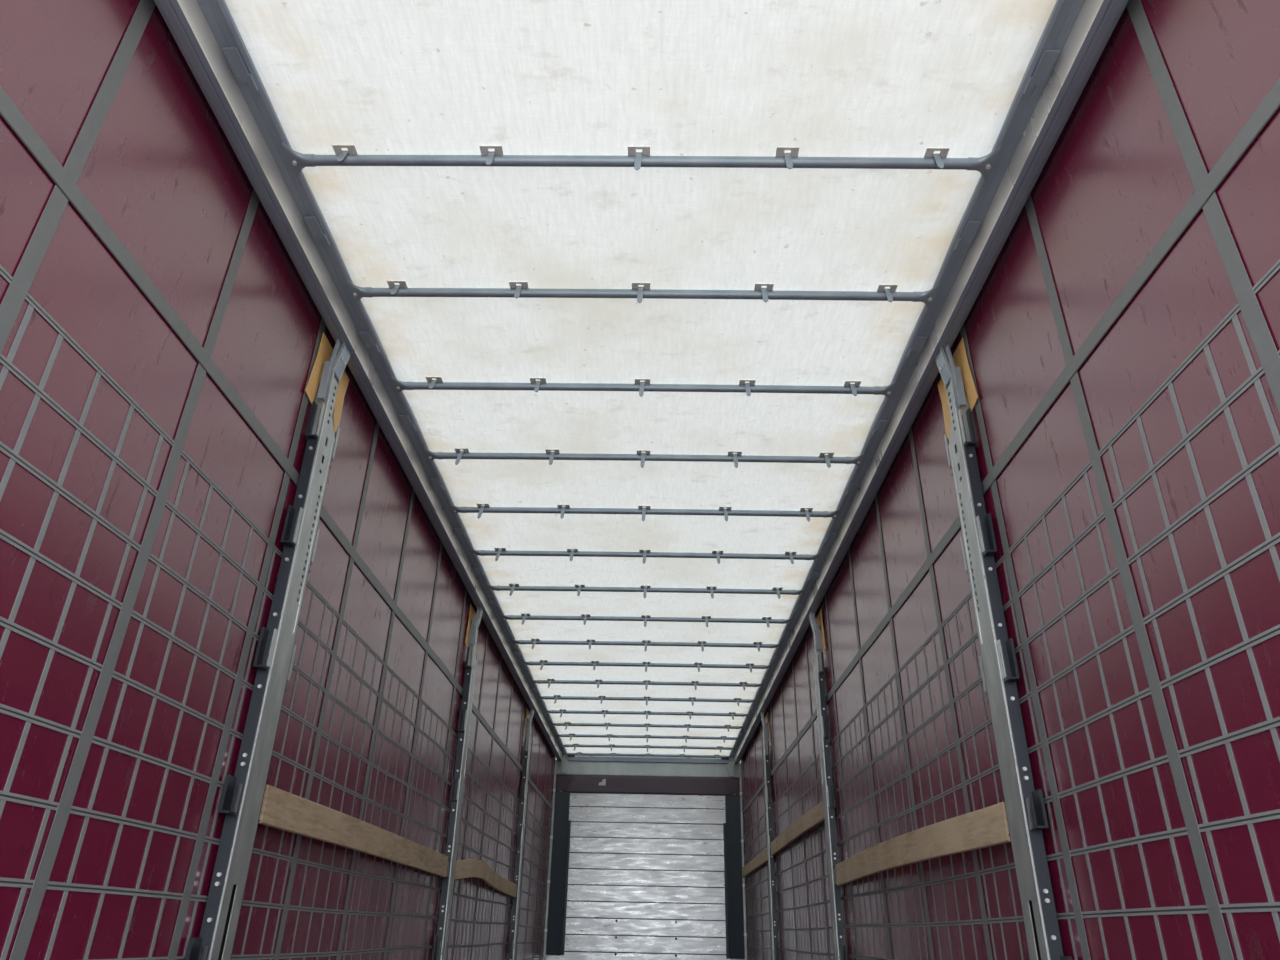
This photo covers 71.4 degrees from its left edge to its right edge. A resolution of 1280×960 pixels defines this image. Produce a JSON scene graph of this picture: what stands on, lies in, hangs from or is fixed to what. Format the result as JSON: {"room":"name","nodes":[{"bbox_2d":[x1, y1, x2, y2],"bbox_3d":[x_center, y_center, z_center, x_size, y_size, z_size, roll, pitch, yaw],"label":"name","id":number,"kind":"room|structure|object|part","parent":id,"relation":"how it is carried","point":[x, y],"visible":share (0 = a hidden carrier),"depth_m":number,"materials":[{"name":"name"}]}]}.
{"room":"truck trailer interior","nodes":[
{"label":"truck trailer interior","id":0,"kind":"room"},
{"bbox_2d":[0,0,554,959],"bbox_3d":[-1.238,2.013,5.805,0.012,2.760,12.740,1,-27,1],"label":"wall","id":1,"kind":"structure","parent":0,"point":[160,336],"depth_m":2.46,"materials":[{"name":"red"}]},
{"bbox_2d":[305,332,348,434],"bbox_3d":[-1.241,-0.374,3.547,0.004,0.310,0.375,1,-27,1],"label":"tape","id":2,"kind":"object","parent":1,"relation":"attached to","point":[325,351],"visible":0.76,"depth_m":3.51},
{"bbox_2d":[465,604,475,646],"bbox_3d":[-1.206,1.087,6.399,0.004,0.310,0.375,1,-27,1],"label":"tape","id":3,"kind":"object","parent":1,"relation":"attached to","point":[472,613],"visible":0.59,"depth_m":6.30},
{"bbox_2d":[524,708,529,737],"bbox_3d":[-1.173,2.543,9.240,0.003,0.310,0.281,1,-27,1],"label":"tape","id":4,"kind":"object","parent":1,"relation":"attached to","point":[527,710],"visible":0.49,"depth_m":9.19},
{"bbox_2d":[225,0,1056,755],"bbox_3d":[0.041,0.825,6.433,2.280,0.011,12.802,1,-27,1],"label":"ceiling","id":5,"kind":"structure","parent":0,"point":[822,78],"depth_m":3.18,"materials":[{"name":"white fabric"}]},
{"bbox_2d":[154,0,566,760],"bbox_3d":[-1.146,0.855,6.444,0.177,0.148,12.825,1,-27,1],"label":"roof rail","id":6,"kind":"object","parent":5,"relation":"attached to","point":[206,33],"visible":1,"depth_m":3.18,"materials":[{"name":"metal"}]},
{"bbox_3d":[-1.134,-1.162,2.525,0.046,0.012,0.140,1,-27,1],"label":"slide plate","id":7,"kind":"part","parent":6,"relation":"part of","materials":[{"name":"grey metal"}]},
{"bbox_3d":[-1.127,-0.866,3.104,0.046,0.012,0.140,1,-27,1],"label":"slide plate","id":8,"kind":"part","parent":6,"relation":"part of","materials":[{"name":"grey metal"}]},
{"bbox_3d":[-1.120,-0.569,3.683,0.046,0.012,0.140,1,-27,1],"label":"slide plate","id":9,"kind":"part","parent":6,"relation":"part of","materials":[{"name":"grey metal"}]},
{"bbox_3d":[-1.113,-0.272,4.262,0.046,0.012,0.140,1,-27,1],"label":"slide plate","id":10,"kind":"part","parent":6,"relation":"part of","materials":[{"name":"grey metal"}]},
{"bbox_3d":[-1.106,0.024,4.840,0.046,0.012,0.140,1,-27,1],"label":"slide plate","id":11,"kind":"part","parent":6,"relation":"part of","materials":[{"name":"grey metal"}]},
{"bbox_3d":[-1.099,0.321,5.420,0.046,0.012,0.140,1,-27,1],"label":"slide plate","id":12,"kind":"part","parent":6,"relation":"part of","materials":[{"name":"grey metal"}]},
{"bbox_3d":[-1.092,0.618,5.998,0.046,0.012,0.140,1,-27,1],"label":"slide plate","id":13,"kind":"part","parent":6,"relation":"part of","materials":[{"name":"grey metal"}]},
{"bbox_3d":[-1.085,0.914,6.577,0.046,0.012,0.140,1,-27,1],"label":"slide plate","id":14,"kind":"part","parent":6,"relation":"part of","materials":[{"name":"grey metal"}]},
{"bbox_3d":[-1.078,1.211,7.156,0.046,0.012,0.140,1,-27,1],"label":"slide plate","id":15,"kind":"part","parent":6,"relation":"part of","materials":[{"name":"grey metal"}]},
{"bbox_2d":[424,448,864,467],"bbox_3d":[0.017,-0.090,4.532,2.216,0.090,0.150,1,-27,1],"label":"bow","id":16,"kind":"object","parent":6,"relation":"attached to","point":[460,453],"visible":1,"depth_m":4.53,"materials":[{"name":"metal"}]},
{"bbox_2d":[566,752,729,760],"bbox_3d":[0.107,3.742,12.010,2.216,0.090,0.150,1,-27,1],"label":"bow","id":17,"kind":"object","parent":6,"relation":"attached to","point":[648,755],"visible":1,"depth_m":12.01,"materials":[{"name":"metal"}]},
{"bbox_2d":[282,142,1000,181],"bbox_3d":[-0.004,-0.985,2.798,2.216,0.080,0.150,1,-27,1],"label":"bow","id":18,"kind":"object","parent":5,"relation":"attached to","point":[298,161],"visible":1,"depth_m":2.79,"materials":[{"name":"metal"}]},
{"bbox_2d":[346,280,939,308],"bbox_3d":[0.004,-0.688,3.377,2.216,0.080,0.150,1,-27,1],"label":"bow","id":19,"kind":"object","parent":5,"relation":"attached to","point":[767,293],"visible":1,"depth_m":3.37,"materials":[{"name":"metal"}]},
{"bbox_2d":[391,377,895,399],"bbox_3d":[0.010,-0.391,3.956,2.216,0.080,0.150,1,-27,1],"label":"bow","id":20,"kind":"object","parent":5,"relation":"attached to","point":[537,384],"visible":1,"depth_m":3.95,"materials":[{"name":"metal"}]},
{"bbox_2d":[450,504,839,521],"bbox_3d":[0.024,0.206,5.112,2.216,0.090,0.150,1,-27,1],"label":"bow","id":21,"kind":"object","parent":5,"relation":"attached to","point":[482,508],"visible":1,"depth_m":5.11,"materials":[{"name":"metal"}]},
{"bbox_2d":[471,548,819,563],"bbox_3d":[0.031,0.503,5.691,2.216,0.090,0.150,1,-27,1],"label":"bow","id":22,"kind":"object","parent":5,"relation":"attached to","point":[497,552],"visible":1,"depth_m":5.69,"materials":[{"name":"metal"}]},
{"bbox_2d":[487,583,804,598],"bbox_3d":[0.038,0.800,6.269,2.216,0.090,0.150,1,-27,1],"label":"bow","id":23,"kind":"object","parent":5,"relation":"attached to","point":[578,587],"visible":1,"depth_m":6.27,"materials":[{"name":"metal"}]},
{"bbox_2d":[501,613,790,627],"bbox_3d":[0.045,1.097,6.848,2.216,0.090,0.150,1,-27,1],"label":"bow","id":24,"kind":"object","parent":5,"relation":"attached to","point":[524,616],"visible":1,"depth_m":6.84,"materials":[{"name":"metal"}]},
{"bbox_2d":[513,638,779,651],"bbox_3d":[0.052,1.393,7.427,2.216,0.090,0.150,1,-27,1],"label":"bow","id":25,"kind":"object","parent":5,"relation":"attached to","point":[533,641],"visible":1,"depth_m":7.42,"materials":[{"name":"metal"}]},
{"bbox_2d":[523,660,770,671],"bbox_3d":[0.059,1.690,8.006,2.216,0.090,0.150,1,-27,1],"label":"bow","id":26,"kind":"object","parent":5,"relation":"attached to","point":[594,664],"visible":1,"depth_m":8.00,"materials":[{"name":"metal"}]},
{"bbox_2d":[532,679,762,689],"bbox_3d":[0.066,1.987,8.585,2.216,0.090,0.150,1,-27,1],"label":"bow","id":27,"kind":"object","parent":5,"relation":"attached to","point":[695,684],"visible":1,"depth_m":8.58,"materials":[{"name":"metal"}]},
{"bbox_2d":[539,695,755,705],"bbox_3d":[0.073,2.284,9.164,2.216,0.090,0.150,1,-27,1],"label":"bow","id":28,"kind":"object","parent":5,"relation":"attached to","point":[556,697],"visible":1,"depth_m":9.16,"materials":[{"name":"metal"}]},
{"bbox_2d":[546,709,748,719],"bbox_3d":[0.080,2.580,9.743,2.216,0.090,0.150,1,-27,1],"label":"bow","id":29,"kind":"object","parent":5,"relation":"attached to","point":[561,711],"visible":1,"depth_m":9.74,"materials":[{"name":"metal"}]},
{"bbox_2d":[552,722,743,731],"bbox_3d":[0.087,2.877,10.322,2.216,0.090,0.150,1,-27,1],"label":"bow","id":30,"kind":"object","parent":5,"relation":"attached to","point":[566,724],"visible":1,"depth_m":10.32,"materials":[{"name":"metal"}]},
{"bbox_2d":[557,733,738,742],"bbox_3d":[0.094,3.174,10.901,2.216,0.090,0.150,1,-27,1],"label":"bow","id":31,"kind":"object","parent":5,"relation":"attached to","point":[570,735],"visible":1,"depth_m":10.90,"materials":[{"name":"metal"}]},
{"bbox_2d":[562,744,733,752],"bbox_3d":[0.101,3.470,11.480,2.216,0.090,0.150,1,-27,1],"label":"bow","id":32,"kind":"object","parent":5,"relation":"attached to","point":[611,746],"visible":1,"depth_m":11.48,"materials":[{"name":"metal"}]},
{"bbox_2d":[729,0,1128,763],"bbox_3d":[1.226,0.883,6.401,0.177,0.148,12.825,1,-27,1],"label":"roof rail","id":33,"kind":"object","parent":5,"relation":"attached to","point":[1076,33],"visible":0.99,"depth_m":3.11,"materials":[{"name":"metal"}]},
{"bbox_3d":[1.176,1.238,7.115,0.046,0.012,0.140,1,-27,1],"label":"slide plate","id":34,"kind":"part","parent":33,"relation":"part of","materials":[{"name":"grey metal"}]},
{"bbox_3d":[1.169,0.941,6.537,0.046,0.012,0.140,1,-27,1],"label":"slide plate","id":35,"kind":"part","parent":33,"relation":"part of","materials":[{"name":"grey metal"}]},
{"bbox_3d":[1.162,0.645,5.957,0.046,0.012,0.140,1,-27,1],"label":"slide plate","id":36,"kind":"part","parent":33,"relation":"part of","materials":[{"name":"grey metal"}]},
{"bbox_3d":[1.155,0.348,5.379,0.046,0.012,0.140,1,-27,1],"label":"slide plate","id":37,"kind":"part","parent":33,"relation":"part of","materials":[{"name":"grey metal"}]},
{"bbox_3d":[1.148,0.051,4.800,0.046,0.012,0.140,1,-27,1],"label":"slide plate","id":38,"kind":"part","parent":33,"relation":"part of","materials":[{"name":"grey metal"}]},
{"bbox_3d":[1.141,-0.245,4.221,0.046,0.012,0.140,1,-27,1],"label":"slide plate","id":39,"kind":"part","parent":33,"relation":"part of","materials":[{"name":"grey metal"}]},
{"bbox_3d":[1.134,-0.542,3.642,0.046,0.012,0.140,1,-27,1],"label":"slide plate","id":40,"kind":"part","parent":33,"relation":"part of","materials":[{"name":"grey metal"}]},
{"bbox_3d":[1.127,-0.839,3.063,0.046,0.012,0.140,1,-27,1],"label":"slide plate","id":41,"kind":"part","parent":33,"relation":"part of","materials":[{"name":"grey metal"}]},
{"bbox_3d":[1.120,-1.136,2.484,0.046,0.012,0.140,1,-27,1],"label":"slide plate","id":42,"kind":"part","parent":33,"relation":"part of","materials":[{"name":"grey metal"}]},
{"bbox_2d":[545,754,745,959],"bbox_3d":[0.084,4.945,11.480,2.555,2.785,0.105,1,-27,1],"label":"wall","id":43,"kind":"structure","parent":0,"point":[646,880],"depth_m":11.37,"materials":[{"name":"metal"}]},
{"bbox_2d":[546,791,570,954],"bbox_3d":[-1.031,4.984,11.370,0.227,1.912,0.116,1,-27,1],"label":"pad","id":44,"kind":"object","parent":43,"relation":"attached to","point":[556,926],"visible":0.99,"depth_m":11.32,"materials":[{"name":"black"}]},
{"bbox_3d":[0.060,6.014,10.902,2.400,0.295,0.050,1,-27,1],"label":"kick plate","id":45,"kind":"part","parent":43,"relation":"part of","materials":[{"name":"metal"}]},
{"bbox_2d":[556,755,738,777],"bbox_3d":[0.106,3.864,12.006,2.500,0.250,0.105,1,-27,1],"label":"header","id":46,"kind":"object","parent":43,"relation":"attached to","point":[569,765],"visible":0.86,"depth_m":11.99,"materials":[{"name":"metal"}]},
{"bbox_2d":[556,775,739,795],"bbox_3d":[0.101,4.070,11.870,2.490,0.229,0.022,1,-27,1],"label":"flap","id":47,"kind":"object","parent":43,"relation":"hanging from","point":[718,786],"visible":0.97,"depth_m":11.87,"materials":[{"name":"grey metal"}]},
{"bbox_2d":[723,794,744,958],"bbox_3d":[1.192,5.011,11.329,0.227,1.912,0.116,1,-27,1],"label":"pad","id":48,"kind":"object","parent":43,"relation":"attached to","point":[734,917],"visible":0.97,"depth_m":11.28,"materials":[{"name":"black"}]},
{"bbox_2d":[741,0,1279,959],"bbox_3d":[1.268,2.042,5.759,0.012,2.760,12.740,1,-27,1],"label":"wall","id":49,"kind":"structure","parent":0,"point":[1122,338],"depth_m":2.36,"materials":[{"name":"red"}]},
{"bbox_2d":[765,712,769,740],"bbox_3d":[1.315,2.572,9.194,0.003,0.310,0.281,1,-27,1],"label":"tape","id":50,"kind":"object","parent":49,"relation":"attached to","point":[766,716],"visible":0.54,"depth_m":9.17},
{"bbox_2d":[816,609,825,652],"bbox_3d":[1.280,1.117,6.354,0.004,0.310,0.375,1,-27,1],"label":"tape","id":51,"kind":"object","parent":49,"relation":"attached to","point":[819,621],"visible":0.59,"depth_m":6.27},
{"bbox_2d":[937,338,977,439],"bbox_3d":[1.245,-0.345,3.502,0.004,0.310,0.375,1,-27,1],"label":"wooden board","id":52,"kind":"object","parent":49,"relation":"attached to","point":[960,360],"visible":0.67,"depth_m":3.45,"materials":[{"name":"brown wood"}]},
{"bbox_3d":[-0.011,3.262,5.177,2.500,0.030,12.790,1,-27,1],"label":"floor","id":53,"kind":"structure","parent":0,"visible":0},
{"bbox_2d":[186,339,350,959],"bbox_3d":[-1.228,0.638,3.003,0.065,2.612,0.250,1,-27,1],"label":"post","id":54,"kind":"object","parent":53,"relation":"on","point":[243,792],"visible":1,"depth_m":2.95,"materials":[{"name":"metal"}]},
{"bbox_2d":[258,785,448,876],"bbox_3d":[-1.221,1.736,4.235,0.033,0.124,2.955,1,-27,1],"label":"wooden lath","id":55,"kind":"object","parent":54,"relation":"attached to","point":[280,809],"visible":0.99,"depth_m":3.61,"materials":[{"name":"brown wood"}]},
{"bbox_2d":[432,607,482,959],"bbox_3d":[-1.194,2.100,5.855,0.065,2.612,0.250,1,-27,1],"label":"post","id":56,"kind":"object","parent":53,"relation":"on","point":[457,790],"visible":0.96,"depth_m":5.83,"materials":[{"name":"metal"}]},
{"bbox_2d":[508,708,533,959],"bbox_3d":[-1.159,3.557,8.698,0.065,2.612,0.250,1,-27,1],"label":"post","id":57,"kind":"object","parent":53,"relation":"on","point":[527,745],"visible":0.98,"depth_m":8.67,"materials":[{"name":"metal"}]},
{"bbox_2d":[454,859,516,897],"bbox_3d":[-1.161,3.183,7.092,0.088,0.159,2.940,1,-27,1],"label":"wooden lath","id":58,"kind":"object","parent":57,"relation":"attached to","point":[467,868],"visible":0.98,"depth_m":6.45,"materials":[{"name":"brown wood"}]},
{"bbox_2d":[543,760,556,959],"bbox_3d":[-1.147,4.908,11.322,0.032,2.600,0.042,1,-27,1],"label":"post","id":59,"kind":"object","parent":53,"relation":"on","point":[554,789],"visible":1,"depth_m":11.31,"materials":[{"name":"metal"}]},
{"bbox_2d":[739,763,746,959],"bbox_3d":[1.308,4.937,11.277,0.032,2.600,0.042,1,-27,1],"label":"post","id":60,"kind":"object","parent":53,"relation":"on","point":[741,811],"visible":1,"depth_m":11.30,"materials":[{"name":"metal"}]},
{"bbox_2d":[760,712,778,959],"bbox_3d":[1.257,3.586,8.654,0.065,2.612,0.250,1,-27,1],"label":"post","id":61,"kind":"object","parent":53,"relation":"on","point":[768,798],"visible":0.98,"depth_m":8.64,"materials":[{"name":"metal"}]},
{"bbox_2d":[742,848,767,876],"bbox_3d":[1.278,4.297,9.958,0.028,0.125,2.730,1,-27,1],"label":"wooden lath","id":62,"kind":"object","parent":61,"relation":"attached to","point":[760,859],"visible":0.98,"depth_m":9.72,"materials":[{"name":"brown wood"}]},
{"bbox_2d":[809,612,847,959],"bbox_3d":[1.223,2.129,5.811,0.065,2.612,0.250,1,-27,1],"label":"post","id":63,"kind":"object","parent":53,"relation":"on","point":[840,950],"visible":0.98,"depth_m":5.81,"materials":[{"name":"metal"}]},
{"bbox_2d":[770,801,824,855],"bbox_3d":[1.240,2.864,7.226,0.038,0.125,2.940,1,-27,1],"label":"wooden lath","id":64,"kind":"object","parent":63,"relation":"attached to","point":[813,817],"visible":0.98,"depth_m":6.79,"materials":[{"name":"brown wood"}]},
{"bbox_2d":[935,344,1071,959],"bbox_3d":[1.189,0.667,2.959,0.065,2.612,0.250,1,-27,1],"label":"post","id":65,"kind":"object","parent":53,"relation":"on","point":[1024,805],"visible":1,"depth_m":2.92,"materials":[{"name":"metal"}]},
{"bbox_2d":[835,802,1010,885],"bbox_3d":[1.182,1.772,4.188,0.071,0.125,2.955,1,-27,1],"label":"wooden lath","id":66,"kind":"object","parent":65,"relation":"attached to","point":[988,826],"visible":0.98,"depth_m":3.49,"materials":[{"name":"brown wood"}]}
]}

